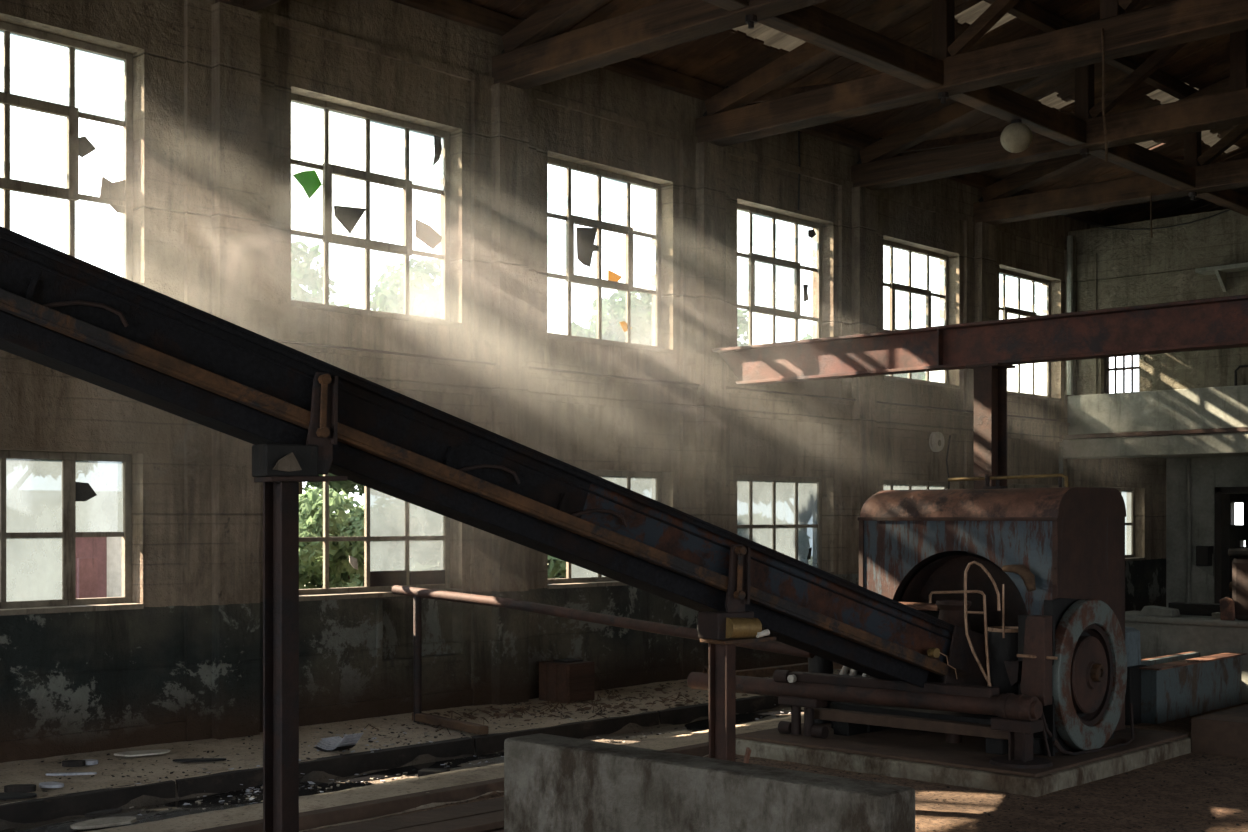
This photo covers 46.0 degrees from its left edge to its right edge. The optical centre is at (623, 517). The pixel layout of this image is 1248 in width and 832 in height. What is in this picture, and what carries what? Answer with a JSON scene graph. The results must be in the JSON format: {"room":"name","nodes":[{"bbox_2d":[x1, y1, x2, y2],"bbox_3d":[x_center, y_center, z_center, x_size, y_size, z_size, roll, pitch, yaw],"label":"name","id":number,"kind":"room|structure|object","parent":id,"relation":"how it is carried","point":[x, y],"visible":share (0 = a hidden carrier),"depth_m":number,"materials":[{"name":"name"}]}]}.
{"room":"abandoned factory","nodes":[
{"label":"abandoned factory","id":0,"kind":"room"},
{"bbox_2d":[0,0,1166,740],"bbox_3d":[-0.238,-1.410,15.546,0.490,7.020,28.900,0,0,43],"label":"wall","id":1,"kind":"structure","parent":0,"point":[214,83],"depth_m":14.12,"materials":[{"name":"paint"}]},
{"bbox_2d":[0,450,143,615],"bbox_3d":[-4.770,0.105,10.788,0.250,1.230,2.560,0,0,43],"label":"window","id":2,"kind":"structure","parent":1,"relation":"in","point":[48,500],"depth_m":11.33,"materials":[{"name":"glass"}]},
{"bbox_2d":[0,21,144,285],"bbox_3d":[-4.766,-2.770,10.792,0.250,1.900,2.570,0,0,43],"label":"window","id":3,"kind":"structure","parent":1,"relation":"in","point":[119,194],"depth_m":11.40,"materials":[{"name":"paint"}]},
{"bbox_2d":[215,0,280,11],"bbox_3d":[1.956,-5.277,7.267,14.400,2.355,0.300,0,0,43],"label":"roof truss","id":4,"kind":"object","parent":1,"relation":"attached to","point":[252,5],"visible":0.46,"depth_m":11.99,"materials":[{"name":"wood"}]},
{"bbox_2d":[291,93,462,327],"bbox_3d":[-2.287,-2.770,13.423,0.250,1.900,1.920,0,0,43],"label":"window","id":5,"kind":"structure","parent":1,"relation":"in","point":[332,148],"depth_m":13.36,"materials":[{"name":"paint"}]},
{"bbox_2d":[299,472,462,600],"bbox_3d":[-2.287,0.105,13.423,0.250,1.230,1.920,0,0,43],"label":"window","id":6,"kind":"structure","parent":1,"relation":"in","point":[406,543],"depth_m":13.69,"materials":[{"name":"glass"}]},
{"bbox_2d":[0,654,807,762],"bbox_3d":[0.912,1.730,16.632,0.035,0.180,29.680,0,0,43],"label":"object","id":7,"kind":"structure","parent":1,"relation":"attached to","point":[40,747],"depth_m":12.87,"materials":[{"name":"paint"}]},
{"bbox_2d":[376,600,466,667],"bbox_3d":[-1.874,1.050,13.679,0.030,0.620,1.060,0,0,43],"label":"trim","id":8,"kind":"structure","parent":1,"relation":"attached to","point":[380,663],"depth_m":13.53,"materials":[{"name":"paint"}]},
{"bbox_2d":[548,470,660,588],"bbox_3d":[-0.195,0.105,15.642,0.250,1.230,1.920,0,0,43],"label":"window","id":9,"kind":"structure","parent":1,"relation":"in","point":[648,484],"depth_m":15.75,"materials":[{"name":"glass"}]},
{"bbox_2d":[548,157,673,353],"bbox_3d":[-0.195,-2.770,15.642,0.250,1.900,1.920,0,0,43],"label":"window","id":10,"kind":"structure","parent":1,"relation":"in","point":[642,217],"depth_m":15.70,"materials":[{"name":"paint"}]},
{"bbox_2d":[492,0,828,89],"bbox_3d":[4.048,-5.277,9.486,14.400,2.355,0.300,0,0,43],"label":"roof truss","id":11,"kind":"object","parent":1,"relation":"attached to","point":[530,57],"visible":0.96,"depth_m":13.37,"materials":[{"name":"wood"}]},
{"bbox_2d":[273,339,1056,420],"bbox_3d":[1.843,-1.492,17.500,0.024,0.039,14.000,0,0,43],"label":"conduit","id":12,"kind":"object","parent":1,"relation":"attached to","point":[276,340],"visible":0.88,"depth_m":15.21,"materials":[{"name":"metal"}]},
{"bbox_2d":[737,204,821,344],"bbox_3d":[1.896,-2.770,17.862,0.250,1.900,1.920,0,0,43],"label":"window","id":13,"kind":"structure","parent":1,"relation":"in","point":[752,231],"depth_m":17.89,"materials":[{"name":"paint"}]},
{"bbox_2d":[737,475,833,574],"bbox_3d":[1.896,0.105,17.862,0.250,1.230,1.920,0,0,43],"label":"window","id":14,"kind":"structure","parent":1,"relation":"in","point":[782,514],"depth_m":18.07,"materials":[{"name":"glass"}]},
{"bbox_2d":[797,131,799,210],"bbox_3d":[2.137,-4.275,17.924,0.029,1.051,0.044,0,0,43],"label":"cable","id":15,"kind":"object","parent":1,"relation":"attached to","point":[798,131],"visible":0.76,"depth_m":17.92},
{"bbox_2d":[883,480,947,489],"bbox_3d":[3.988,0.105,20.082,0.250,1.230,1.920,0,0,43],"label":"window","id":16,"kind":"structure","parent":1,"relation":"in","point":[887,484],"depth_m":20.14,"materials":[{"name":"glass"}]},
{"bbox_2d":[883,240,959,388],"bbox_3d":[3.988,-2.770,20.082,0.250,1.900,1.920,0,0,43],"label":"window","id":17,"kind":"structure","parent":1,"relation":"in","point":[917,260],"depth_m":20.25,"materials":[{"name":"glass"}]},
{"bbox_2d":[929,432,943,451],"bbox_3d":[4.304,-1.050,20.196,0.083,0.280,0.280,0,0,43],"label":"gauge","id":18,"kind":"object","parent":1,"relation":"attached to","point":[936,439],"visible":1,"depth_m":20.13,"materials":[{"name":"grey metal"}]},
{"bbox_2d":[695,0,1247,146],"bbox_3d":[6.140,-5.277,11.706,14.400,2.355,0.300,0,0,43],"label":"roof truss","id":19,"kind":"object","parent":1,"relation":"attached to","point":[726,121],"visible":0.77,"depth_m":14.37,"materials":[{"name":"wood"}]},
{"bbox_2d":[749,81,846,103],"bbox_3d":[3.219,-4.950,16.554,3.959,0.719,0.060,0,0,-7],"label":"brace","id":20,"kind":"object","parent":19,"relation":"attached to","point":[774,94],"visible":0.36,"depth_m":16.34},
{"bbox_2d":[1101,28,1107,161],"bbox_3d":[4.309,-3.800,13.190,0.064,1.201,0.034,0,0,43],"label":"rope","id":21,"kind":"object","parent":19,"relation":"hanging from","point":[1102,31],"visible":1,"depth_m":13.19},
{"bbox_2d":[999,268,1061,400],"bbox_3d":[6.080,-2.770,22.301,0.250,1.900,1.920,0,0,43],"label":"window","id":22,"kind":"structure","parent":1,"relation":"in","point":[1032,380],"depth_m":22.50,"materials":[{"name":"glass"}]},
{"bbox_2d":[851,0,1247,190],"bbox_3d":[8.231,-5.277,13.926,14.400,2.355,0.300,0,0,43],"label":"roof truss","id":23,"kind":"object","parent":1,"relation":"attached to","point":[876,169],"visible":0.69,"depth_m":16.71,"materials":[{"name":"wood"}]},
{"bbox_2d":[901,131,1001,152],"bbox_3d":[5.384,-4.950,18.705,4.088,0.719,0.060,0,0,-5],"label":"brace","id":24,"kind":"object","parent":23,"relation":"attached to","point":[945,142],"visible":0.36,"depth_m":18.56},
{"bbox_2d":[1067,236,1072,394],"bbox_3d":[6.960,-3.160,22.929,0.092,2.480,0.092,0,0,21],"label":"drain pipe","id":25,"kind":"object","parent":1,"relation":"attached to","point":[1069,238],"visible":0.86,"depth_m":22.89,"materials":[{"name":"metal"}]},
{"bbox_2d":[973,77,1247,224],"bbox_3d":[10.323,-5.277,16.145,14.400,2.355,0.300,0,0,43],"label":"roof truss","id":26,"kind":"object","parent":1,"relation":"attached to","point":[993,208],"visible":0.56,"depth_m":19.69,"materials":[{"name":"wood"}]},
{"bbox_2d":[1094,487,1144,560],"bbox_3d":[8.171,0.105,24.521,0.250,1.230,1.920,0,0,43],"label":"window","id":27,"kind":"structure","parent":1,"relation":"in","point":[1128,494],"depth_m":25.16,"materials":[{"name":"glass"}]},
{"bbox_2d":[0,668,1247,831],"bbox_3d":[4.918,1.832,10.453,14.940,0.228,29.160,0,0,43],"label":"floor","id":28,"kind":"structure","parent":0,"point":[967,815],"depth_m":10.06,"materials":[{"name":"concrete"}]},
{"bbox_2d":[0,792,36,799],"bbox_3d":[-3.968,1.781,9.399,0.399,0.014,0.205,0,0,-3],"label":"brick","id":29,"kind":"object","parent":28,"relation":"on","point":[3,795],"visible":1,"depth_m":9.39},
{"bbox_2d":[4,784,35,791],"bbox_3d":[-3.948,1.768,9.600,0.199,0.040,0.103,0,0,-3],"label":"brick","id":30,"kind":"object","parent":28,"relation":"on","point":[14,787],"visible":1,"depth_m":9.57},
{"bbox_2d":[46,772,96,775],"bbox_3d":[-3.846,1.780,10.220,0.339,0.015,0.052,0,0,-7],"label":"strip","id":31,"kind":"object","parent":28,"relation":"on","point":[63,773],"visible":1,"depth_m":10.20,"materials":[{"name":"paper"}]},
{"bbox_2d":[62,760,85,766],"bbox_3d":[-3.964,1.768,10.577,0.161,0.040,0.082,0,0,-4],"label":"brick","id":32,"kind":"object","parent":28,"relation":"on","point":[67,763],"visible":1,"depth_m":10.55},
{"bbox_2d":[70,816,135,828],"bbox_3d":[-3.173,1.860,8.972,0.401,0.060,0.246,0,0,-1],"label":"grey slate","id":33,"kind":"object","parent":28,"relation":"on","point":[109,821],"visible":1,"depth_m":8.91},
{"bbox_2d":[85,808,121,816],"bbox_3d":[-3.288,1.862,9.284,0.240,0.055,0.103,0,0,1],"label":"grey slate","id":34,"kind":"object","parent":28,"relation":"on","point":[117,810],"visible":1,"depth_m":9.24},
{"bbox_2d":[114,749,169,756],"bbox_3d":[-3.645,1.781,11.135,0.409,0.014,0.202,0,0,-31],"label":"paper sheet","id":35,"kind":"object","parent":28,"relation":"on","point":[163,751],"visible":1,"depth_m":11.11,"materials":[{"name":"white paper"}]},
{"bbox_2d":[172,758,225,761],"bbox_3d":[-3.125,1.781,10.811,0.384,0.014,0.092,0,0,-11],"label":"slab","id":36,"kind":"object","parent":28,"relation":"on","point":[188,759],"visible":1,"depth_m":10.79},
{"bbox_2d":[165,782,372,807],"bbox_3d":[-2.470,1.917,10.189,0.561,0.001,1.533,0,0,43],"label":"puddle","id":37,"kind":"object","parent":28,"relation":"on","point":[238,794],"visible":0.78,"depth_m":10.15,"materials":[{"name":"black liquid"}]},
{"bbox_2d":[313,733,362,751],"bbox_3d":[-2.201,1.719,11.320,0.350,0.143,0.218,0,0,43],"label":"paper stack","id":38,"kind":"object","parent":28,"relation":"on","point":[337,743],"visible":1,"depth_m":11.27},
{"bbox_2d":[0,695,779,823],"bbox_3d":[-0.296,1.868,12.984,0.079,0.163,24.893,0,0,43],"label":"kerb","id":39,"kind":"object","parent":28,"relation":"on","point":[34,810],"visible":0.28,"depth_m":11.07,"materials":[{"name":"concrete"}]},
{"bbox_2d":[308,797,503,831],"bbox_3d":[-1.278,1.770,8.486,0.300,0.040,4.602,0,0,45],"label":"plank","id":40,"kind":"object","parent":28,"relation":"on","point":[497,804],"visible":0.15,"depth_m":8.58,"materials":[{"name":"wood"}]},
{"bbox_2d":[1,671,833,793],"bbox_3d":[-0.569,1.790,13.743,1.377,0.030,12.789,0,0,43],"label":"crumbs","id":41,"kind":"object","parent":28,"relation":"on","point":[833,671],"visible":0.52,"depth_m":12.08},
{"bbox_2d":[341,752,503,781],"bbox_3d":[-1.210,1.918,11.540,0.431,0.001,2.426,0,0,43],"label":"puddle","id":42,"kind":"object","parent":28,"relation":"on","point":[454,763],"visible":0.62,"depth_m":11.29,"materials":[{"name":"black liquid"}]},
{"bbox_2d":[418,768,449,776],"bbox_3d":[-1.340,1.810,10.359,0.200,0.070,0.120,0,0,12],"label":"brick","id":43,"kind":"object","parent":28,"relation":"on","point":[425,771],"visible":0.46,"depth_m":10.32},
{"bbox_2d":[386,810,503,831],"bbox_3d":[-1.229,1.750,8.028,3.202,0.040,0.240,0,0,-45],"label":"plank","id":44,"kind":"object","parent":28,"relation":"on","point":[493,820],"visible":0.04,"depth_m":8.29,"materials":[{"name":"wood"}]},
{"bbox_2d":[190,742,708,831],"bbox_3d":[-3.373,1.769,6.923,0.114,0.102,11.850,0,0,43],"label":"kerb","id":45,"kind":"object","parent":28,"relation":"on","point":[395,804],"visible":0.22,"depth_m":8.94,"materials":[{"name":"concrete"}]},
{"bbox_2d":[412,713,487,734],"bbox_3d":[-1.497,1.752,12.555,0.090,0.075,1.135,0,0,-38],"label":"batten","id":46,"kind":"object","parent":28,"relation":"on","point":[460,725],"visible":0.99,"depth_m":12.45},
{"bbox_2d":[74,670,837,818],"bbox_3d":[0.720,1.823,13.778,3.204,0.228,12.207,0,0,43],"label":"debris","id":47,"kind":"object","parent":28,"relation":"on","point":[170,808],"visible":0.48,"depth_m":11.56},
{"bbox_2d":[0,226,986,831],"bbox_3d":[-0.885,-0.022,8.565,8.295,3.645,0.750,0,0,-34],"label":"conveyor","id":48,"kind":"object","parent":28,"relation":"on","point":[304,416],"visible":0.93,"depth_m":8.09,"materials":[{"name":"metal"}]},
{"bbox_2d":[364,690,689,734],"bbox_3d":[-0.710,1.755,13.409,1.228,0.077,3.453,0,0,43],"label":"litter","id":49,"kind":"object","parent":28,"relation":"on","point":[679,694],"visible":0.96,"depth_m":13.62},
{"bbox_2d":[539,658,594,702],"bbox_3d":[-0.565,1.600,14.507,0.420,0.400,0.380,0,0,43],"label":"wooden crate","id":50,"kind":"object","parent":28,"relation":"on","point":[567,680],"visible":0.98,"depth_m":14.37,"materials":[{"name":"wood"}]},
{"bbox_2d":[402,683,746,731],"bbox_3d":[0.793,1.844,15.065,1.602,0.195,7.188,0,0,43],"label":"litter","id":51,"kind":"object","parent":28,"relation":"on","point":[498,714],"visible":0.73,"depth_m":13.83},
{"bbox_2d":[392,585,814,722],"bbox_3d":[-0.344,1.199,11.839,4.253,1.202,0.098,0,0,37],"label":"handrail","id":52,"kind":"object","parent":28,"relation":"on","point":[417,594],"visible":0.79,"depth_m":12.10,"materials":[{"name":"metal"}]},
{"bbox_2d":[504,733,914,831],"bbox_3d":[0.269,1.410,6.067,2.030,0.820,0.240,0,0,43],"label":"concrete block","id":53,"kind":"object","parent":28,"relation":"on","point":[553,783],"visible":1,"depth_m":6.00,"materials":[{"name":"concrete"}]},
{"bbox_2d":[685,710,803,729],"bbox_3d":[1.275,1.913,13.982,0.731,0.001,1.985,0,0,43],"label":"puddle","id":54,"kind":"object","parent":28,"relation":"on","point":[701,724],"visible":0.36,"depth_m":13.95,"materials":[{"name":"black liquid"}]},
{"bbox_2d":[736,662,849,676],"bbox_3d":[1.514,1.640,13.892,1.934,0.520,0.128,0,0,-37],"label":"side timber","id":55,"kind":"object","parent":28,"relation":"on","point":[802,667],"visible":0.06,"depth_m":13.77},
{"bbox_2d":[736,723,1190,796],"bbox_3d":[2.605,1.740,11.265,2.540,0.160,2.530,0,0,43],"label":"concrete pad","id":56,"kind":"object","parent":28,"relation":"on","point":[926,756],"visible":0.54,"depth_m":10.49,"materials":[{"name":"concrete"}]},
{"bbox_2d":[808,655,832,722],"bbox_3d":[1.592,1.250,11.896,0.200,0.800,0.200,0,0,43],"label":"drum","id":57,"kind":"object","parent":56,"relation":"on","point":[817,664],"visible":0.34,"depth_m":11.81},
{"bbox_2d":[831,666,882,732],"bbox_3d":[1.829,1.402,11.536,0.360,0.517,0.200,0,0,43],"label":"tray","id":58,"kind":"object","parent":56,"relation":"on","point":[870,728],"visible":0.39,"depth_m":11.53,"materials":[{"name":"metal"}]},
{"bbox_2d":[687,666,1052,768],"bbox_3d":[1.697,1.413,10.864,3.131,0.495,0.420,0,0,43],"label":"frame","id":59,"kind":"object","parent":56,"relation":"on","point":[1017,720],"visible":0.99,"depth_m":10.58,"materials":[{"name":"brown metal"}]},
{"bbox_2d":[929,561,999,685],"bbox_3d":[2.399,0.770,10.367,0.568,0.941,0.021,0,0,43],"label":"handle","id":60,"kind":"object","parent":59,"relation":"attached to","point":[965,591],"visible":0.92,"depth_m":10.28,"materials":[{"name":"metal"}]},
{"bbox_2d":[830,473,1126,755],"bbox_3d":[2.794,0.657,11.330,2.125,2.005,1.944,0,0,43],"label":"machine","id":61,"kind":"object","parent":56,"relation":"on","point":[1054,557],"visible":0.88,"depth_m":10.99,"materials":[{"name":"blue paint"}]},
{"bbox_2d":[900,602,939,610],"bbox_3d":[2.252,0.682,11.371,0.600,0.035,0.320,0,0,43],"label":"pipe","id":62,"kind":"object","parent":61,"relation":"attached to","point":[918,606],"depth_m":11.17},
{"bbox_2d":[860,487,1073,516],"bbox_3d":[2.930,-0.100,11.749,1.730,0.260,1.140,0,0,43],"label":"hood","id":63,"kind":"object","parent":61,"relation":"attached to","point":[987,501],"depth_m":11.30,"materials":[{"name":"metal"}]},
{"bbox_2d":[987,626,1017,631],"bbox_3d":[2.747,0.798,10.534,0.280,0.024,0.280,0,0,43],"label":"pipe","id":64,"kind":"object","parent":61,"relation":"on","point":[994,628],"depth_m":10.46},
{"bbox_2d":[987,628,1017,716],"bbox_3d":[2.747,1.104,10.534,0.280,0.632,0.280,0,0,43],"label":"pot","id":65,"kind":"object","parent":61,"relation":"on","point":[1002,642],"depth_m":10.41,"materials":[{"name":"metal"}]},
{"bbox_2d":[1057,487,1125,517],"bbox_3d":[3.562,-0.115,11.153,0.006,0.230,1.140,0,0,43],"label":"hood","id":66,"kind":"object","parent":61,"relation":"attached to","point":[1073,502],"depth_m":11.12,"materials":[{"name":"metal"}]},
{"bbox_2d":[1039,703,1134,756],"bbox_3d":[3.317,1.255,10.472,1.341,0.814,0.184,0,0,-39],"label":"loose cable","id":67,"kind":"object","parent":56,"relation":"on","point":[1055,743],"visible":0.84,"depth_m":10.26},
{"bbox_2d":[711,294,1247,488],"bbox_3d":[5.089,-0.030,12.449,11.148,3.660,0.400,0,0,43],"label":"gantry","id":68,"kind":"object","parent":28,"relation":"on","point":[990,348],"visible":0.7,"depth_m":13.88,"materials":[{"name":"metal"}]},
{"bbox_2d":[736,752,1247,831],"bbox_3d":[2.558,1.791,8.925,5.626,0.028,7.508,0,0,43],"label":"debris","id":69,"kind":"object","parent":28,"relation":"on","point":[1203,752],"visible":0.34,"depth_m":9.25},
{"bbox_2d":[1125,665,1145,724],"bbox_3d":[4.317,1.550,13.039,0.520,0.500,0.340,0,0,43],"label":"stand","id":70,"kind":"object","parent":28,"relation":"on","point":[1133,687],"visible":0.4,"depth_m":12.80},
{"bbox_2d":[1125,627,1140,666],"bbox_3d":[4.361,1.130,12.998,0.320,0.340,0.300,0,0,43],"label":"block","id":71,"kind":"object","parent":70,"relation":"on","point":[1132,635],"visible":0.37,"depth_m":12.89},
{"bbox_2d":[1125,611,1247,703],"bbox_3d":[6.922,1.400,13.951,4.740,0.800,0.880,0,0,43],"label":"wall","id":72,"kind":"structure","parent":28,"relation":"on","point":[1159,635],"depth_m":14.61,"materials":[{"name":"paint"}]},
{"bbox_2d":[1139,605,1179,616],"bbox_3d":[5.479,0.951,15.036,0.363,0.099,0.200,0,0,43],"label":"lump","id":73,"kind":"object","parent":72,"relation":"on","point":[1152,610],"visible":1,"depth_m":14.96,"materials":[{"name":"paint"}]},
{"bbox_2d":[1168,602,1219,615],"bbox_3d":[6.528,0.940,14.597,2.200,0.120,0.200,0,0,43],"label":"dark timber","id":74,"kind":"object","parent":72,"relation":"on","point":[1185,608],"visible":0.51,"depth_m":15.09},
{"bbox_2d":[1220,597,1234,620],"bbox_3d":[5.898,0.886,14.359,0.149,0.228,0.030,0,0,43],"label":"wedge","id":75,"kind":"object","parent":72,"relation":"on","point":[1227,605],"visible":1,"depth_m":14.34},
{"bbox_2d":[1228,548,1247,620],"bbox_3d":[6.469,0.650,14.185,1.160,0.700,0.520,0,0,43],"label":"base cabinet","id":76,"kind":"object","parent":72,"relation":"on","point":[1238,586],"visible":1,"depth_m":14.30,"materials":[{"name":"metal"}]},
{"bbox_2d":[1139,651,1246,723],"bbox_3d":[5.137,1.554,13.661,0.540,0.492,2.010,0,0,43],"label":"trough","id":77,"kind":"object","parent":28,"relation":"on","point":[1180,685],"visible":0.77,"depth_m":13.39,"materials":[{"name":"metal"}]},
{"bbox_2d":[1191,705,1247,758],"bbox_3d":[6.650,1.676,11.300,3.300,0.288,3.230,0,0,43],"label":"concrete plinth","id":78,"kind":"object","parent":28,"relation":"on","point":[1225,732],"visible":0.86,"depth_m":11.14,"materials":[{"name":"concrete"}]},
{"bbox_2d":[462,0,1247,222],"bbox_3d":[5.038,-5.722,10.573,15.250,1.949,29.500,0,0,43],"label":"ceiling","id":79,"kind":"structure","parent":0,"point":[723,59],"depth_m":17.80,"materials":[{"name":"brown wood"}]},
{"bbox_2d":[391,0,1125,225],"bbox_3d":[-0.097,-4.785,15.412,0.120,0.170,28.700,0,0,43],"label":"purlin","id":80,"kind":"object","parent":79,"relation":"attached to","point":[460,11],"visible":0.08,"depth_m":15.93,"materials":[{"name":"wood"}]},
{"bbox_2d":[733,22,805,51],"bbox_3d":[1.594,-5.204,15.660,0.600,0.158,1.180,0,0,43],"label":"sheet","id":81,"kind":"object","parent":79,"relation":"attached to","point":[772,37],"visible":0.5,"depth_m":15.82,"materials":[{"name":"metal"}]},
{"bbox_2d":[955,1,1015,32],"bbox_3d":[4.015,-5.553,16.195,0.650,0.170,0.920,0,0,43],"label":"sheet","id":82,"kind":"object","parent":79,"relation":"attached to","point":[971,14],"visible":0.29,"depth_m":16.15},
{"bbox_2d":[1038,92,1074,108],"bbox_3d":[5.517,-5.372,18.847,0.460,0.123,0.800,0,0,43],"label":"sheet","id":83,"kind":"object","parent":79,"relation":"on","point":[1051,100],"visible":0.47,"depth_m":18.93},
{"bbox_2d":[983,0,1247,133],"bbox_3d":[1.999,-5.505,13.437,0.120,0.170,28.700,0,0,43],"label":"purlin","id":84,"kind":"object","parent":79,"relation":"attached to","point":[1027,11],"visible":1,"depth_m":17.50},
{"bbox_2d":[1147,83,1198,103],"bbox_3d":[7.322,-5.603,19.413,0.650,0.170,1.100,0,0,43],"label":"sheet","id":85,"kind":"object","parent":79,"relation":"attached to","point":[1165,98],"visible":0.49,"depth_m":19.41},
{"bbox_2d":[1201,130,1238,152],"bbox_3d":[8.677,-5.503,21.434,0.450,0.120,1.500,0,0,43],"label":"sheet","id":86,"kind":"object","parent":79,"relation":"on","point":[1210,139],"visible":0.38,"depth_m":21.33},
{"bbox_2d":[1068,209,1247,395],"bbox_3d":[12.302,-3.205,18.245,14.400,2.590,0.370,0,0,43],"label":"wall","id":87,"kind":"structure","parent":0,"point":[1113,268],"depth_m":22.04,"materials":[{"name":"concrete"}]},
{"bbox_2d":[702,0,1247,216],"bbox_3d":[2.066,-4.340,13.361,0.200,0.240,20.919,0,0,43],"label":"tie beam","id":88,"kind":"structure","parent":87,"relation":"attached to","point":[814,25],"depth_m":14.78,"materials":[{"name":"wood"}]},
{"bbox_2d":[1000,119,1032,152],"bbox_3d":[4.164,-4.058,15.588,0.330,0.354,0.330,0,0,43],"label":"pendant lamp","id":89,"kind":"object","parent":88,"relation":"hanging from","point":[1016,137],"visible":1,"depth_m":15.48,"materials":[{"name":"white glass"}]},
{"bbox_2d":[1104,356,1138,393],"bbox_3d":[7.701,-2.370,22.629,0.610,0.900,0.060,0,0,43],"label":"window","id":90,"kind":"structure","parent":87,"relation":"in","point":[1115,369],"depth_m":22.71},
{"bbox_2d":[1096,209,1229,229],"bbox_3d":[8.374,-4.587,21.761,2.908,0.491,0.022,0,0,43],"label":"cable","id":91,"kind":"object","parent":87,"relation":"attached to","point":[1228,209],"visible":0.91,"depth_m":21.98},
{"bbox_2d":[1195,262,1247,291],"bbox_3d":[8.955,-3.465,21.000,1.450,0.330,0.350,0,0,43],"label":"wall shelf","id":92,"kind":"object","parent":87,"relation":"attached to","point":[1221,271],"visible":1,"depth_m":21.24,"materials":[{"name":"metal"}]},
{"bbox_2d":[1166,456,1247,606],"bbox_3d":[14.754,0.525,21.066,14.700,3.150,0.300,0,0,43],"label":"wall","id":93,"kind":"structure","parent":0,"point":[1207,473],"depth_m":25.48,"materials":[{"name":"concrete"}]},
{"bbox_2d":[1059,385,1247,458],"bbox_3d":[13.389,-1.420,19.399,14.400,0.980,4.000,0,0,43],"label":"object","id":94,"kind":"object","parent":93,"relation":"attached to","point":[1225,406],"visible":0.92,"depth_m":21.93,"materials":[{"name":"concrete"}]},
{"bbox_2d":[1062,427,1247,438],"bbox_3d":[12.039,-1.260,18.025,14.280,0.060,0.210,0,0,43],"label":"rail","id":95,"kind":"object","parent":94,"relation":"on","point":[1243,429],"visible":1,"depth_m":21.80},
{"bbox_2d":[1187,458,1190,601],"bbox_3d":[9.792,0.380,25.468,0.074,2.840,0.074,0,0,-24],"label":"conduit pipe","id":96,"kind":"object","parent":93,"relation":"attached to","point":[1188,459],"visible":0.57,"depth_m":25.43,"materials":[{"name":"metal"}]},
{"bbox_2d":[1193,541,1213,575],"bbox_3d":[9.984,0.700,25.307,0.340,0.600,0.050,0,0,43],"label":"board","id":97,"kind":"object","parent":93,"relation":"attached to","point":[1209,569],"visible":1,"depth_m":25.27,"materials":[{"name":"paint"}]},
{"bbox_2d":[1196,546,1212,565],"bbox_3d":[9.967,0.650,25.224,0.230,0.340,0.215,0,0,43],"label":"switch box","id":98,"kind":"object","parent":93,"relation":"attached to","point":[1203,553],"visible":1,"depth_m":25.14,"materials":[{"name":"paint"}]},
{"bbox_2d":[1214,487,1247,603],"bbox_3d":[10.910,0.635,24.963,1.440,2.330,0.800,0,0,43],"label":"door frame","id":99,"kind":"structure","parent":93,"relation":"in","point":[1221,494],"depth_m":25.15,"materials":[{"name":"paint"}]},
{"bbox_2d":[1189,456,1247,598],"bbox_3d":[12.002,0.450,25.583,4.500,3.300,2.500,0,0,43],"label":"wall","id":100,"kind":"structure","parent":0,"point":[1238,534],"depth_m":27.51,"materials":[{"name":"paint"}]},
{"bbox_3d":[-0.973,2.000,14.657,120.000,0.200,100.000,0,0,43],"label":"floor","id":101,"kind":"structure","parent":0,"visible":0},
{"bbox_2d":[77,558,97,598],"bbox_3d":[-6.040,1.175,16.534,0.050,1.450,0.220,0,0,43],"label":"fence panel","id":102,"kind":"object","parent":101,"relation":"on","point":[87,568],"visible":0.36,"depth_m":16.51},
{"bbox_2d":[76,537,121,598],"bbox_3d":[-9.586,0.790,16.453,3.400,2.220,7.200,0,0,43],"label":"outbuilding","id":103,"kind":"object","parent":101,"relation":"on","point":[108,550],"visible":0.02,"depth_m":17.72,"materials":[{"name":"red paint"}]},
{"bbox_2d":[76,537,106,598],"bbox_3d":[-6.408,1.040,17.594,0.060,1.720,0.420,0,0,43],"label":"board","id":104,"kind":"object","parent":103,"relation":"hanging from","point":[86,547],"depth_m":17.65,"materials":[{"name":"wood"}]},
{"bbox_2d":[291,235,363,571],"bbox_3d":[-4.624,-0.870,20.017,3.064,5.753,3.647,0,0,43],"label":"leafy tree","id":105,"kind":"object","parent":101,"relation":"on","point":[302,273],"visible":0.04,"depth_m":19.05,"materials":[{"name":"green plant"}]},
{"bbox_2d":[299,485,364,588],"bbox_3d":[-2.894,0.801,15.707,3.355,2.309,2.060,0,0,-42],"label":"leafy shrub","id":106,"kind":"object","parent":101,"relation":"on","point":[342,574],"visible":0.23,"depth_m":15.19,"materials":[{"name":"green plant"}]},
{"bbox_2d":[356,257,440,492],"bbox_3d":[-2.674,-0.820,21.926,3.064,5.753,3.647,0,0,-20],"label":"leafy tree","id":107,"kind":"object","parent":101,"relation":"on","point":[423,302],"visible":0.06,"depth_m":20.18,"materials":[{"name":"green plant"}]},
{"bbox_2d":[548,555,565,578],"bbox_3d":[-0.573,0.851,18.620,3.355,2.309,2.060,0,0,11],"label":"leafy shrub","id":108,"kind":"object","parent":101,"relation":"on","point":[556,567],"visible":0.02,"depth_m":17.97,"materials":[{"name":"green plant"}]},
{"bbox_2d":[571,290,651,345],"bbox_3d":[-0.678,-0.870,24.290,3.647,5.753,3.064,0,0,19],"label":"leafy tree","id":109,"kind":"object","parent":101,"relation":"on","point":[613,311],"visible":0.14,"depth_m":22.95,"materials":[{"name":"green plant"}]},
{"bbox_2d":[737,309,747,346],"bbox_3d":[1.504,-0.820,26.327,3.064,5.753,3.647,0,0,26],"label":"leafy tree","id":110,"kind":"object","parent":101,"relation":"on","point":[742,323],"visible":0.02,"depth_m":25.05,"materials":[{"name":"green plant"}]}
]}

